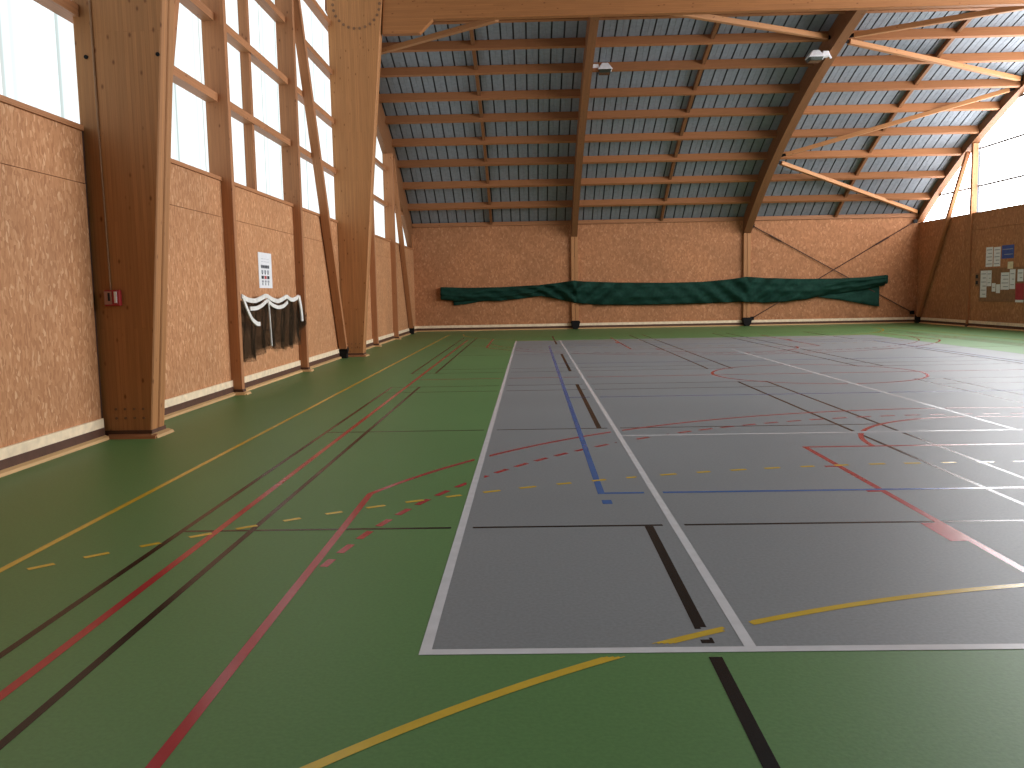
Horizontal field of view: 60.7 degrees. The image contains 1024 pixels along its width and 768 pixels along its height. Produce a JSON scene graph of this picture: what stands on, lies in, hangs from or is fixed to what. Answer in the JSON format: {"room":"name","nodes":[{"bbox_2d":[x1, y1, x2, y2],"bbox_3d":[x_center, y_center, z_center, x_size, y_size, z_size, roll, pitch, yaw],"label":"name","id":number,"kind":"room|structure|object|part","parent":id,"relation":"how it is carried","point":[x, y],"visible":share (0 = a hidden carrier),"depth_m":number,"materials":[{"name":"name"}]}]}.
{"room":"sports hall","nodes":[
{"label":"sports hall","id":0,"kind":"room"},
{"bbox_2d":[0,102,415,447],"bbox_3d":[-4.515,-1.661,15.433,0.290,3.285,40.350,-1,6,1],"label":"wall","id":1,"kind":"structure","parent":0,"point":[49,378],"depth_m":9.24,"materials":[{"name":"wood"}]},
{"bbox_2d":[0,0,78,121],"bbox_3d":[-4.805,-5.105,1.980,0.195,6.254,14.300,-1,6,1],"label":"window","id":2,"kind":"structure","parent":1,"relation":"in","point":[36,70],"depth_m":8.71,"materials":[{"name":"glass"}]},
{"bbox_3d":[-4.761,-3.169,2.182,0.180,0.125,14.300,-1,6,1],"label":"rail","id":3,"kind":"part","parent":2,"relation":"part of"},
{"bbox_2d":[0,418,108,477],"bbox_3d":[-4.572,1.220,2.531,0.085,0.230,14.090,-1,6,1],"label":"baseboard","id":4,"kind":"structure","parent":1,"relation":"attached to","point":[19,456],"depth_m":8.43,"materials":[{"name":"wood"}]},
{"bbox_2d":[69,0,217,171],"bbox_3d":[-4.619,-6.219,11.041,0.195,6.584,3.940,-1,6,1],"label":"window","id":5,"kind":"structure","parent":1,"relation":"in","point":[189,142],"depth_m":12.54,"materials":[{"name":"glass"}]},
{"bbox_3d":[-4.571,-4.119,11.260,0.180,0.125,3.940,-1,6,1],"label":"rail","id":6,"kind":"part","parent":5,"relation":"part of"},
{"bbox_3d":[-4.594,-5.292,11.138,0.180,0.125,3.940,-1,6,1],"label":"rail","id":7,"kind":"part","parent":5,"relation":"part of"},
{"bbox_2d":[164,380,234,419],"bbox_3d":[-4.378,0.249,11.813,0.085,0.230,3.740,-1,6,1],"label":"baseboard","id":8,"kind":"structure","parent":1,"relation":"attached to","point":[181,404],"depth_m":12.17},
{"bbox_2d":[0,94,413,249],"bbox_3d":[-4.525,-3.322,15.259,0.295,0.055,40.350,-1,6,1],"label":"trim","id":9,"kind":"structure","parent":1,"relation":"on","point":[4,99],"depth_m":11.52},
{"bbox_2d":[225,0,290,199],"bbox_3d":[-4.535,-6.648,15.068,0.195,6.600,3.920,-1,6,1],"label":"window","id":10,"kind":"structure","parent":1,"relation":"in","point":[255,76],"depth_m":15.61,"materials":[{"name":"glass"}]},
{"bbox_3d":[-4.510,-5.713,15.165,0.180,0.125,3.920,-1,6,1],"label":"rail","id":11,"kind":"part","parent":10,"relation":"part of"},
{"bbox_3d":[-4.487,-4.540,15.287,0.180,0.125,3.920,-1,6,1],"label":"rail","id":12,"kind":"part","parent":10,"relation":"part of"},
{"bbox_3d":[-4.532,-6.867,15.045,0.180,0.125,3.920,-1,6,1],"label":"rail","id":13,"kind":"part","parent":10,"relation":"part of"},
{"bbox_2d":[258,252,272,287],"bbox_3d":[-4.370,-2.011,15.504,0.009,0.620,0.770,-1,6,1],"label":"poster","id":14,"kind":"object","parent":1,"relation":"attached to","point":[264,259],"visible":1,"depth_m":15.48,"materials":[{"name":"white paper"}]},
{"bbox_2d":[244,360,302,390],"bbox_3d":[-4.296,-0.161,15.741,0.085,0.230,3.920,-1,6,1],"label":"baseboard","id":15,"kind":"structure","parent":1,"relation":"attached to","point":[265,377],"depth_m":15.64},
{"bbox_2d":[240,294,306,361],"bbox_3d":[-4.234,-1.066,15.697,0.229,1.099,3.938,-1,6,1],"label":"goal net","id":16,"kind":"object","parent":1,"relation":"hanging from","point":[269,300],"visible":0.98,"depth_m":15.25,"materials":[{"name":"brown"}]},
{"bbox_3d":[-4.149,-1.029,15.012,0.020,0.763,0.102,-1,6,1],"label":"cord","id":17,"kind":"part","parent":16,"relation":"part of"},
{"bbox_2d":[295,0,336,217],"bbox_3d":[-4.449,-7.065,19.181,0.195,6.574,4.110,-1,6,1],"label":"window","id":18,"kind":"structure","parent":1,"relation":"in","point":[315,19],"depth_m":19.93,"materials":[{"name":"glass"}]},
{"bbox_3d":[-4.446,-7.297,19.156,0.180,0.125,4.110,-1,6,1],"label":"rail","id":19,"kind":"part","parent":18,"relation":"part of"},
{"bbox_3d":[-4.424,-6.144,19.276,0.180,0.125,4.110,-1,6,1],"label":"rail","id":20,"kind":"part","parent":18,"relation":"part of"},
{"bbox_3d":[-4.467,-8.431,19.038,0.180,0.125,4.110,-1,6,1],"label":"rail","id":21,"kind":"part","parent":18,"relation":"part of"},
{"bbox_3d":[-4.401,-4.970,19.399,0.180,0.125,4.110,-1,6,1],"label":"rail","id":22,"kind":"part","parent":18,"relation":"part of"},
{"bbox_2d":[309,349,341,368],"bbox_3d":[-4.212,-0.582,19.758,0.085,0.230,3.920,-1,6,1],"label":"baseboard","id":23,"kind":"structure","parent":1,"relation":"attached to","point":[324,358],"depth_m":19.65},
{"bbox_2d":[323,0,334,218],"bbox_3d":[-4.361,-7.293,23.228,0.195,6.184,3.970,-1,6,1],"label":"window","id":24,"kind":"structure","parent":1,"relation":"in","point":[325,29],"depth_m":21.52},
{"bbox_2d":[366,339,374,349],"bbox_3d":[-4.124,-1.023,23.979,0.085,0.230,3.770,-1,6,1],"label":"baseboard","id":25,"kind":"structure","parent":1,"relation":"attached to","point":[369,343],"depth_m":25.23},
{"bbox_2d":[374,138,387,237],"bbox_3d":[-4.301,-7.285,27.296,0.130,5.324,3.880,-1,6,1],"label":"window","id":26,"kind":"structure","parent":1,"relation":"in","point":[379,203],"depth_m":28.41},
{"bbox_3d":[-4.288,-6.985,27.327,0.115,0.125,3.880,-1,6,1],"label":"rail","id":27,"kind":"part","parent":26,"relation":"part of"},
{"bbox_3d":[-4.266,-5.812,27.449,0.115,0.125,3.880,-1,6,1],"label":"rail","id":28,"kind":"part","parent":26,"relation":"part of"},
{"bbox_2d":[379,333,395,344],"bbox_3d":[-4.042,-1.434,27.902,0.085,0.230,3.880,-1,6,1],"label":"baseboard","id":29,"kind":"structure","parent":1,"relation":"attached to","point":[389,337],"depth_m":28.21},
{"bbox_2d":[395,212,406,245],"bbox_3d":[-4.186,-7.135,32.262,0.130,3.990,5.730,-1,6,1],"label":"window","id":30,"kind":"structure","parent":1,"relation":"in","point":[396,231],"depth_m":32.26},
{"bbox_2d":[399,326,417,337],"bbox_3d":[-3.940,-1.946,32.799,0.085,0.230,5.730,-1,6,1],"label":"baseboard","id":31,"kind":"structure","parent":1,"relation":"attached to","point":[405,332],"depth_m":32.43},
{"bbox_2d":[0,323,1023,767],"bbox_3d":[5.753,-0.126,15.379,20.790,0.152,40.750,-1,6,1],"label":"floor","id":32,"kind":"structure","parent":0,"point":[768,546],"depth_m":4.87,"materials":[{"name":"green rubber"}]},
{"bbox_2d":[72,0,174,439],"bbox_3d":[-4.037,-3.953,9.281,1.622,9.100,0.487,-1,6,1],"label":"column","id":33,"kind":"structure","parent":32,"relation":"on","point":[133,40],"depth_m":9.35,"materials":[{"name":"brown wood"}]},
{"bbox_2d":[88,0,110,289],"bbox_3d":[-4.387,-3.440,9.173,0.050,4.885,0.020,-1,6,1],"label":"cable conduit","id":34,"kind":"object","parent":33,"relation":"attached to","point":[88,0],"visible":1,"depth_m":9.26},
{"bbox_2d":[104,290,121,305],"bbox_3d":[-4.294,-0.925,9.413,0.170,0.170,0.066,-1,6,1],"label":"alarm box","id":35,"kind":"object","parent":33,"relation":"attached to","point":[111,297],"visible":1,"depth_m":9.39,"materials":[{"name":"red plastic"}]},
{"bbox_3d":[-4.335,-0.924,9.391,0.080,0.140,0.012,-1,6,1],"label":"panel","id":36,"kind":"part","parent":35,"relation":"part of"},
{"bbox_2d":[173,0,179,71],"bbox_3d":[-4.389,-4.069,11.095,0.200,8.969,3.189,-1,6,1],"label":"brace","id":37,"kind":"object","parent":32,"relation":"on","point":[176,12],"visible":0.02,"depth_m":11.21,"materials":[{"name":"wood"}]},
{"bbox_2d":[200,0,250,394],"bbox_3d":[-4.471,-4.541,13.238,0.515,9.466,0.255,-1,6,1],"label":"timber post","id":38,"kind":"object","parent":32,"relation":"on","point":[214,33],"visible":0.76,"depth_m":13.31,"materials":[{"name":"wood"}]},
{"bbox_2d":[275,0,313,371],"bbox_3d":[-4.387,-4.956,17.255,0.515,9.456,0.255,-1,6,1],"label":"timber post","id":39,"kind":"object","parent":32,"relation":"on","point":[285,32],"visible":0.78,"depth_m":17.25,"materials":[{"name":"wood"}]},
{"bbox_2d":[293,0,348,357],"bbox_3d":[-4.208,-4.299,19.276,0.220,7.724,3.566,-1,6,1],"label":"brace","id":40,"kind":"object","parent":32,"relation":"on","point":[300,40],"visible":0.98,"depth_m":19.05,"materials":[{"name":"wood"}]},
{"bbox_2d":[327,0,382,356],"bbox_3d":[-3.783,-5.224,21.433,1.622,9.100,0.487,-1,6,1],"label":"column","id":41,"kind":"structure","parent":32,"relation":"on","point":[355,30],"depth_m":21.21,"materials":[{"name":"brown wood"}]},
{"bbox_2d":[382,0,1023,35],"bbox_3d":[6.390,-9.272,20.820,19.057,1.410,0.200,-1,6,1],"label":"beam","id":42,"kind":"structure","parent":41,"relation":"attached to","point":[400,17],"depth_m":20.85,"materials":[{"name":"wood"}]},
{"bbox_2d":[370,195,381,346],"bbox_3d":[-4.199,-4.878,25.516,0.515,7.581,0.255,-1,6,1],"label":"timber post","id":43,"kind":"object","parent":32,"relation":"on","point":[373,281],"visible":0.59,"depth_m":25.70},
{"bbox_2d":[323,0,411,247],"bbox_3d":[-4.324,-7.671,28.482,0.265,6.426,14.220,-1,6,1],"label":"rafter","id":44,"kind":"object","parent":43,"relation":"on","point":[384,138],"visible":0.34,"depth_m":31.26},
{"bbox_2d":[381,20,498,54],"bbox_3d":[-2.342,-9.213,23.401,0.150,0.426,5.813,-7,8,-42],"label":"brace","id":45,"kind":"object","parent":44,"relation":"attached to","point":[480,23],"visible":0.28,"depth_m":22.87,"materials":[{"name":"wood"}]},
{"bbox_2d":[382,153,400,339],"bbox_3d":[-4.103,-4.613,29.565,0.515,6.211,0.255,-1,6,1],"label":"timber post","id":46,"kind":"object","parent":32,"relation":"on","point":[388,176],"visible":0.72,"depth_m":29.45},
{"bbox_2d":[393,157,413,333],"bbox_3d":[-3.953,-4.787,31.577,0.200,6.135,3.750,-1,6,1],"label":"brace","id":47,"kind":"object","parent":32,"relation":"on","point":[396,193],"visible":0.9,"depth_m":31.53,"materials":[{"name":"wood"}]},
{"bbox_2d":[571,235,579,328],"bbox_3d":[2.528,-4.088,35.185,0.372,3.750,0.268,-1,6,1],"label":"timber post","id":48,"kind":"object","parent":32,"relation":"on","point":[575,322],"visible":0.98,"depth_m":35.13,"materials":[{"name":"wood"}]},
{"bbox_2d":[742,232,751,325],"bbox_3d":[9.406,-4.203,35.029,0.372,3.750,0.268,-1,6,1],"label":"timber post","id":49,"kind":"object","parent":32,"relation":"on","point":[746,319],"visible":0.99,"depth_m":34.96,"materials":[{"name":"wood"}]},
{"bbox_2d":[751,219,917,319],"bbox_3d":[12.820,-4.547,34.953,6.540,3.860,0.110,-1,6,1],"label":"rod","id":50,"kind":"object","parent":49,"relation":"attached to","point":[914,220],"visible":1,"depth_m":34.84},
{"bbox_2d":[914,151,970,322],"bbox_3d":[16.059,-5.290,32.755,0.170,6.130,3.771,-1,6,1],"label":"brace","id":51,"kind":"object","parent":32,"relation":"on","point":[917,317],"visible":0.97,"depth_m":32.55,"materials":[{"name":"wood"}]},
{"bbox_2d":[965,143,978,326],"bbox_3d":[16.131,-5.193,30.693,0.205,6.362,0.170,-1,6,1],"label":"timber post","id":52,"kind":"object","parent":32,"relation":"on","point":[975,146],"visible":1,"depth_m":30.55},
{"bbox_2d":[412,217,919,325],"bbox_3d":[6.136,-4.455,35.298,20.780,4.320,0.180,-1,6,1],"label":"wall","id":53,"kind":"structure","parent":0,"point":[661,252],"depth_m":35.19,"materials":[{"name":"wood"}]},
{"bbox_2d":[440,275,887,306],"bbox_3d":[6.054,-3.576,34.995,17.880,1.297,0.539,-1,6,1],"label":"curtain","id":54,"kind":"object","parent":53,"relation":"hanging from","point":[743,289],"visible":1,"depth_m":35.03,"materials":[{"name":"green fabric"}]},
{"bbox_2d":[416,317,913,331],"bbox_3d":[6.167,-2.408,35.379,20.190,0.230,0.085,-1,6,1],"label":"baseboard","id":55,"kind":"structure","parent":53,"relation":"attached to","point":[887,319],"depth_m":35.38,"materials":[{"name":"wood"}]},
{"bbox_2d":[412,213,917,227],"bbox_3d":[6.088,-6.534,34.940,20.190,0.150,0.098,-1,6,1],"label":"trim","id":56,"kind":"structure","parent":53,"relation":"on","point":[897,215],"depth_m":34.90,"materials":[{"name":"wood"}]},
{"bbox_2d":[753,224,914,313],"bbox_3d":[12.820,-4.591,34.989,6.540,3.700,0.110,-1,6,1],"label":"rod","id":57,"kind":"object","parent":53,"relation":"attached to","point":[911,312],"visible":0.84,"depth_m":34.95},
{"bbox_2d":[379,10,1023,223],"bbox_3d":[5.671,-7.293,14.631,21.440,5.775,40.590,-1,6,1],"label":"ceiling","id":58,"kind":"structure","parent":0,"point":[823,22],"depth_m":29.43,"materials":[{"name":"metal"}]},
{"bbox_2d":[379,89,579,102],"bbox_3d":[-1.041,-9.127,27.725,6.420,0.277,0.189,-1,6,1],"label":"roof purlin","id":59,"kind":"structure","parent":58,"relation":"attached to","point":[559,93],"depth_m":27.68,"materials":[{"name":"wood"}]},
{"bbox_2d":[469,30,492,224],"bbox_3d":[-1.002,-8.247,28.809,0.100,5.001,12.101,-1,6,1],"label":"strip","id":60,"kind":"object","parent":58,"relation":"attached to","point":[471,32],"visible":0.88,"depth_m":28.71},
{"bbox_2d":[380,63,582,77],"bbox_3d":[-1.078,-9.436,26.321,6.420,0.276,0.181,-1,6,1],"label":"roof purlin","id":61,"kind":"structure","parent":58,"relation":"attached to","point":[557,67],"depth_m":26.27,"materials":[{"name":"wood"}]},
{"bbox_2d":[385,111,578,124],"bbox_3d":[-1.008,-8.806,28.962,6.420,0.278,0.196,-1,6,1],"label":"roof purlin","id":62,"kind":"structure","parent":58,"relation":"attached to","point":[573,115],"depth_m":28.91,"materials":[{"name":"wood"}]},
{"bbox_2d":[382,37,584,52],"bbox_3d":[-1.112,-9.674,25.000,6.420,0.275,0.173,-1,6,1],"label":"roof purlin","id":63,"kind":"structure","parent":58,"relation":"attached to","point":[543,43],"depth_m":24.93,"materials":[{"name":"wood"}]},
{"bbox_2d":[392,135,576,146],"bbox_3d":[-0.971,-8.414,30.279,6.420,0.278,0.203,-1,6,1],"label":"roof purlin","id":64,"kind":"structure","parent":58,"relation":"attached to","point":[541,139],"depth_m":30.23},
{"bbox_2d":[397,156,574,167],"bbox_3d":[-0.936,-7.990,31.520,6.420,0.277,0.210,-1,6,1],"label":"roof purlin","id":65,"kind":"structure","parent":58,"relation":"attached to","point":[568,159],"depth_m":31.47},
{"bbox_2d":[403,178,573,189],"bbox_3d":[-0.899,-7.489,32.777,6.420,0.276,0.216,-1,6,1],"label":"roof purlin","id":66,"kind":"structure","parent":58,"relation":"attached to","point":[530,182],"depth_m":32.73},
{"bbox_2d":[408,200,571,210],"bbox_3d":[-0.863,-6.934,33.989,6.420,0.274,0.222,-1,6,1],"label":"roof purlin","id":67,"kind":"structure","parent":58,"relation":"attached to","point":[560,203],"depth_m":33.94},
{"bbox_2d":[431,17,588,24],"bbox_3d":[-1.147,-9.872,23.609,6.420,0.273,0.164,-1,6,1],"label":"roof purlin","id":68,"kind":"structure","parent":58,"relation":"attached to","point":[583,18],"depth_m":23.55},
{"bbox_2d":[571,17,598,236],"bbox_3d":[2.303,-8.047,28.172,0.230,5.870,13.956,-1,6,1],"label":"rafter","id":69,"kind":"object","parent":58,"relation":"attached to","point":[592,23],"visible":0.92,"depth_m":27.85,"materials":[{"name":"wood"}]},
{"bbox_2d":[593,63,612,74],"bbox_3d":[2.658,-9.476,26.308,0.702,0.300,0.407,-1,6,1],"label":"floodlight","id":70,"kind":"object","parent":69,"relation":"attached to","point":[604,68],"visible":0.83,"depth_m":26.14,"materials":[{"name":"white metal"}]},
{"bbox_2d":[579,196,750,206],"bbox_3d":[5.877,-7.047,33.837,6.645,0.274,0.222,-1,6,1],"label":"purlin","id":71,"kind":"structure","parent":58,"relation":"attached to","point":[746,199],"depth_m":33.78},
{"bbox_2d":[581,174,758,185],"bbox_3d":[5.840,-7.602,32.625,6.645,0.276,0.216,-1,6,1],"label":"purlin","id":72,"kind":"structure","parent":58,"relation":"attached to","point":[711,178],"depth_m":32.58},
{"bbox_2d":[583,152,767,163],"bbox_3d":[5.804,-8.103,31.368,6.645,0.277,0.210,-1,6,1],"label":"purlin","id":73,"kind":"structure","parent":58,"relation":"attached to","point":[745,155],"depth_m":31.31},
{"bbox_2d":[585,130,776,142],"bbox_3d":[5.768,-8.527,30.127,6.645,0.278,0.203,-1,6,1],"label":"purlin","id":74,"kind":"structure","parent":58,"relation":"attached to","point":[757,134],"depth_m":30.08,"materials":[{"name":"wood"}]},
{"bbox_2d":[587,106,787,119],"bbox_3d":[5.732,-8.919,28.810,6.645,0.278,0.196,-1,6,1],"label":"purlin","id":75,"kind":"structure","parent":58,"relation":"attached to","point":[741,111],"depth_m":28.76,"materials":[{"name":"wood"}]},
{"bbox_2d":[660,23,719,220],"bbox_3d":[5.788,-8.361,28.655,0.100,5.001,12.101,-1,6,1],"label":"strip","id":76,"kind":"object","parent":58,"relation":"attached to","point":[716,25],"visible":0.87,"depth_m":28.54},
{"bbox_2d":[589,84,799,97],"bbox_3d":[5.699,-9.240,27.573,6.645,0.277,0.189,-1,6,1],"label":"purlin","id":77,"kind":"structure","parent":58,"relation":"attached to","point":[765,88],"depth_m":27.53,"materials":[{"name":"wood"}]},
{"bbox_2d":[592,57,813,71],"bbox_3d":[5.662,-9.549,26.169,6.645,0.276,0.181,-1,6,1],"label":"purlin","id":78,"kind":"structure","parent":58,"relation":"attached to","point":[797,61],"depth_m":26.12,"materials":[{"name":"wood"}]},
{"bbox_2d":[595,31,828,46],"bbox_3d":[5.628,-9.787,24.848,6.645,0.275,0.173,-1,6,1],"label":"purlin","id":79,"kind":"structure","parent":58,"relation":"attached to","point":[738,38],"depth_m":24.81,"materials":[{"name":"wood"}]},
{"bbox_2d":[599,11,845,19],"bbox_3d":[5.593,-9.985,23.456,6.645,0.273,0.164,-1,6,1],"label":"purlin","id":80,"kind":"structure","parent":58,"relation":"attached to","point":[812,12],"depth_m":23.42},
{"bbox_2d":[743,10,867,233],"bbox_3d":[9.181,-8.162,28.016,0.280,5.870,13.956,-1,6,1],"label":"rafter","id":81,"kind":"object","parent":58,"relation":"attached to","point":[845,24],"visible":0.93,"depth_m":27.79,"materials":[{"name":"wood"}]},
{"bbox_2d":[671,14,830,39],"bbox_3d":[6.402,-9.359,22.861,6.256,0.398,0.150,-5,7,-34],"label":"brace","id":82,"kind":"object","parent":81,"relation":"attached to","point":[705,17],"visible":0.77,"depth_m":22.78,"materials":[{"name":"wood"}]},
{"bbox_2d":[805,50,831,62],"bbox_3d":[8.677,-9.252,24.697,0.702,0.300,0.407,-1,6,1],"label":"floodlight","id":83,"kind":"object","parent":81,"relation":"attached to","point":[815,56],"visible":1,"depth_m":24.56,"materials":[{"name":"white metal"}]},
{"bbox_2d":[778,161,918,213],"bbox_3d":[12.744,-7.327,32.793,7.611,1.710,0.150,-4,7,-27],"label":"brace","id":84,"kind":"object","parent":81,"relation":"attached to","point":[782,163],"visible":0.97,"depth_m":32.58,"materials":[{"name":"wood"}]},
{"bbox_2d":[781,88,1014,156],"bbox_3d":[12.638,-8.653,29.082,7.215,1.661,0.150,1,6,23],"label":"brace","id":85,"kind":"object","parent":81,"relation":"attached to","point":[1006,90],"visible":0.96,"depth_m":28.93,"materials":[{"name":"wood"}]},
{"bbox_2d":[846,39,1022,80],"bbox_3d":[12.548,-9.501,25.752,7.360,0.602,0.150,-4,6,-23],"label":"brace","id":86,"kind":"object","parent":81,"relation":"attached to","point":[857,43],"visible":0.96,"depth_m":25.58,"materials":[{"name":"wood"}]},
{"bbox_2d":[849,6,1023,37],"bbox_3d":[11.006,-9.325,22.462,4.789,0.281,0.150,4,8,40],"label":"brace","id":87,"kind":"object","parent":81,"relation":"attached to","point":[1006,9],"visible":0.98,"depth_m":22.44,"materials":[{"name":"wood"}]},
{"bbox_2d":[762,193,930,202],"bbox_3d":[12.762,-7.162,33.681,6.610,0.274,0.222,-1,6,1],"label":"purlin","id":88,"kind":"structure","parent":58,"relation":"attached to","point":[889,196],"depth_m":33.63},
{"bbox_2d":[770,170,945,181],"bbox_3d":[12.725,-7.717,32.469,6.610,0.276,0.216,-1,6,1],"label":"purlin","id":89,"kind":"structure","parent":58,"relation":"attached to","point":[938,173],"depth_m":32.41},
{"bbox_2d":[780,148,961,159],"bbox_3d":[12.688,-8.218,31.212,6.610,0.277,0.210,-1,6,1],"label":"purlin","id":90,"kind":"structure","parent":58,"relation":"attached to","point":[922,151],"depth_m":31.15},
{"bbox_2d":[791,125,979,137],"bbox_3d":[12.653,-8.642,29.971,6.610,0.278,0.203,-1,6,1],"label":"purlin","id":91,"kind":"structure","parent":58,"relation":"attached to","point":[972,129],"depth_m":29.92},
{"bbox_2d":[803,101,999,114],"bbox_3d":[12.617,-9.034,28.654,6.610,0.278,0.196,-1,6,1],"label":"purlin","id":92,"kind":"structure","parent":58,"relation":"attached to","point":[994,105],"depth_m":28.61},
{"bbox_2d":[834,10,979,216],"bbox_3d":[12.673,-8.476,28.500,0.100,5.001,12.101,-1,6,1],"label":"strip","id":93,"kind":"object","parent":58,"relation":"attached to","point":[962,25],"visible":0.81,"depth_m":28.08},
{"bbox_2d":[815,79,1020,91],"bbox_3d":[12.583,-9.355,27.417,6.610,0.277,0.189,-1,6,1],"label":"purlin","id":94,"kind":"structure","parent":58,"relation":"attached to","point":[970,83],"depth_m":27.37,"materials":[{"name":"wood"}]},
{"bbox_2d":[831,52,1023,65],"bbox_3d":[12.546,-9.664,26.013,6.610,0.276,0.181,-1,6,1],"label":"purlin","id":95,"kind":"structure","parent":58,"relation":"attached to","point":[997,56],"depth_m":25.97,"materials":[{"name":"wood"}]},
{"bbox_2d":[866,6,1003,12],"bbox_3d":[12.478,-10.100,23.300,6.610,0.273,0.164,-1,6,1],"label":"purlin","id":96,"kind":"structure","parent":58,"relation":"attached to","point":[964,8],"depth_m":23.29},
{"bbox_2d":[848,26,1023,40],"bbox_3d":[12.513,-9.902,24.692,6.610,0.275,0.173,-1,6,1],"label":"purlin","id":97,"kind":"structure","parent":58,"relation":"attached to","point":[1010,31],"depth_m":24.65,"materials":[{"name":"wood"}]},
{"bbox_2d":[917,75,1023,221],"bbox_3d":[16.022,-8.470,27.755,0.260,5.499,13.783,-1,6,1],"label":"rafter","id":98,"kind":"object","parent":58,"relation":"attached to","point":[1011,97],"visible":0.94,"depth_m":30.59,"materials":[{"name":"wood"}]},
{"bbox_2d":[916,205,1023,323],"bbox_3d":[15.913,-4.550,14.704,0.300,8.405,40.350,-1,6,1],"label":"wall","id":99,"kind":"structure","parent":0,"point":[946,296],"depth_m":31.21,"materials":[{"name":"wood"}]},
{"bbox_2d":[924,154,970,221],"bbox_3d":[16.265,-7.529,32.613,0.065,2.665,4.100,-1,6,1],"label":"window","id":100,"kind":"structure","parent":99,"relation":"in","point":[939,210],"depth_m":32.17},
{"bbox_3d":[16.255,-7.052,32.110,0.050,0.060,3.000,-1,6,1],"label":"rail","id":101,"kind":"part","parent":100,"relation":"part of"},
{"bbox_2d":[919,317,1023,330],"bbox_3d":[15.798,-0.482,15.132,0.085,0.230,40.350,-1,6,1],"label":"baseboard","id":102,"kind":"structure","parent":99,"relation":"attached to","point":[951,322],"depth_m":30.34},
{"bbox_2d":[920,204,1023,222],"bbox_3d":[15.902,-4.304,14.730,0.290,0.030,40.350,-1,6,1],"label":"trim","id":103,"kind":"structure","parent":99,"relation":"on","point":[1020,204],"depth_m":30.12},
{"bbox_2d":[975,273,978,285],"bbox_3d":[16.114,-3.614,30.316,0.035,0.460,0.250,-1,6,1],"label":"switch box","id":104,"kind":"object","parent":99,"relation":"attached to","point":[976,274],"visible":1,"depth_m":30.30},
{"bbox_2d":[986,247,992,266],"bbox_3d":[16.098,-4.284,29.507,0.008,0.660,0.440,-1,6,1],"label":"paper sheet","id":105,"kind":"object","parent":99,"relation":"attached to","point":[989,250],"visible":1,"depth_m":29.50,"materials":[{"name":"grey"}]},
{"bbox_2d":[993,247,1000,266],"bbox_3d":[16.088,-4.223,29.020,0.008,0.640,0.420,-1,6,1],"label":"paper sheet","id":106,"kind":"object","parent":99,"relation":"attached to","point":[997,250],"visible":1,"depth_m":29.00,"materials":[{"name":"grey"}]},
{"bbox_2d":[978,93,1023,211],"bbox_3d":[16.095,-8.231,25.604,0.065,5.520,9.300,-1,6,1],"label":"window","id":107,"kind":"structure","parent":99,"relation":"in","point":[1001,185],"depth_m":28.82,"materials":[{"name":"glass"}]},
{"bbox_3d":[16.123,-6.391,25.796,0.050,0.060,9.300,-1,6,1],"label":"rail","id":108,"kind":"part","parent":107,"relation":"part of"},
{"bbox_3d":[16.099,-7.664,25.663,0.050,0.060,9.300,-1,6,1],"label":"rail","id":109,"kind":"part","parent":107,"relation":"part of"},
{"bbox_2d":[978,266,1023,301],"bbox_3d":[16.085,-3.228,28.446,0.019,1.120,3.510,-1,6,1],"label":"notice board","id":110,"kind":"object","parent":99,"relation":"attached to","point":[1004,295],"visible":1,"depth_m":28.93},
{"bbox_2d":[980,271,986,296],"bbox_3d":[16.101,-3.413,29.884,0.008,0.910,0.410,-1,6,1],"label":"paper sheet","id":111,"kind":"object","parent":110,"relation":"attached to","point":[983,280],"visible":1,"depth_m":29.88,"materials":[{"name":"grey"}]},
{"bbox_2d":[987,270,991,285],"bbox_3d":[16.090,-3.564,29.502,0.008,0.530,0.280,-1,6,1],"label":"paper sheet","id":112,"kind":"object","parent":110,"relation":"attached to","point":[989,272],"visible":1,"depth_m":29.48,"materials":[{"name":"grey"}]},
{"bbox_2d":[992,283,995,291],"bbox_3d":[16.090,-3.229,29.230,0.008,0.280,0.230,-1,6,1],"label":"paper sheet","id":113,"kind":"object","parent":110,"relation":"attached to","point":[993,284],"visible":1,"depth_m":29.23,"materials":[{"name":"grey"}]},
{"bbox_2d":[996,284,999,292],"bbox_3d":[16.086,-3.156,28.961,0.006,0.290,0.240,-1,6,1],"label":"paper sheet","id":114,"kind":"object","parent":110,"relation":"attached to","point":[997,285],"visible":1,"depth_m":28.95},
{"bbox_2d":[1000,272,1009,289],"bbox_3d":[16.072,-3.357,28.528,0.008,0.560,0.500,-1,6,1],"label":"paper sheet","id":115,"kind":"object","parent":110,"relation":"attached to","point":[1005,275],"visible":1,"depth_m":28.52,"materials":[{"name":"grey"}]},
{"bbox_2d":[1007,261,1012,268],"bbox_3d":[16.057,-3.829,28.187,0.006,0.230,0.320,-1,6,1],"label":"paper sheet","id":116,"kind":"object","parent":110,"relation":"attached to","point":[1010,264],"visible":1,"depth_m":28.18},
{"bbox_2d":[1009,269,1015,288],"bbox_3d":[16.061,-3.366,28.085,0.008,0.630,0.320,-1,6,1],"label":"paper sheet","id":117,"kind":"object","parent":110,"relation":"attached to","point":[1012,271],"visible":1,"depth_m":28.08,"materials":[{"name":"grey"}]},
{"bbox_2d":[1015,283,1023,299],"bbox_3d":[16.061,-2.926,27.683,0.006,0.520,0.470,-1,6,1],"label":"paper sheet","id":118,"kind":"object","parent":110,"relation":"attached to","point":[1019,291],"visible":1,"depth_m":27.68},
{"bbox_2d":[1017,269,1023,280],"bbox_3d":[16.050,-3.433,27.621,0.008,0.380,0.330,-1,6,1],"label":"paper sheet","id":119,"kind":"object","parent":110,"relation":"attached to","point":[1020,271],"visible":1,"depth_m":27.61,"materials":[{"name":"grey"}]},
{"bbox_2d":[1002,244,1013,258],"bbox_3d":[16.072,-4.290,28.360,0.008,0.430,0.720,-1,6,1],"label":"paper sheet","id":120,"kind":"object","parent":99,"relation":"attached to","point":[1007,250],"visible":1,"depth_m":28.37,"materials":[{"name":"blue"}]}
]}

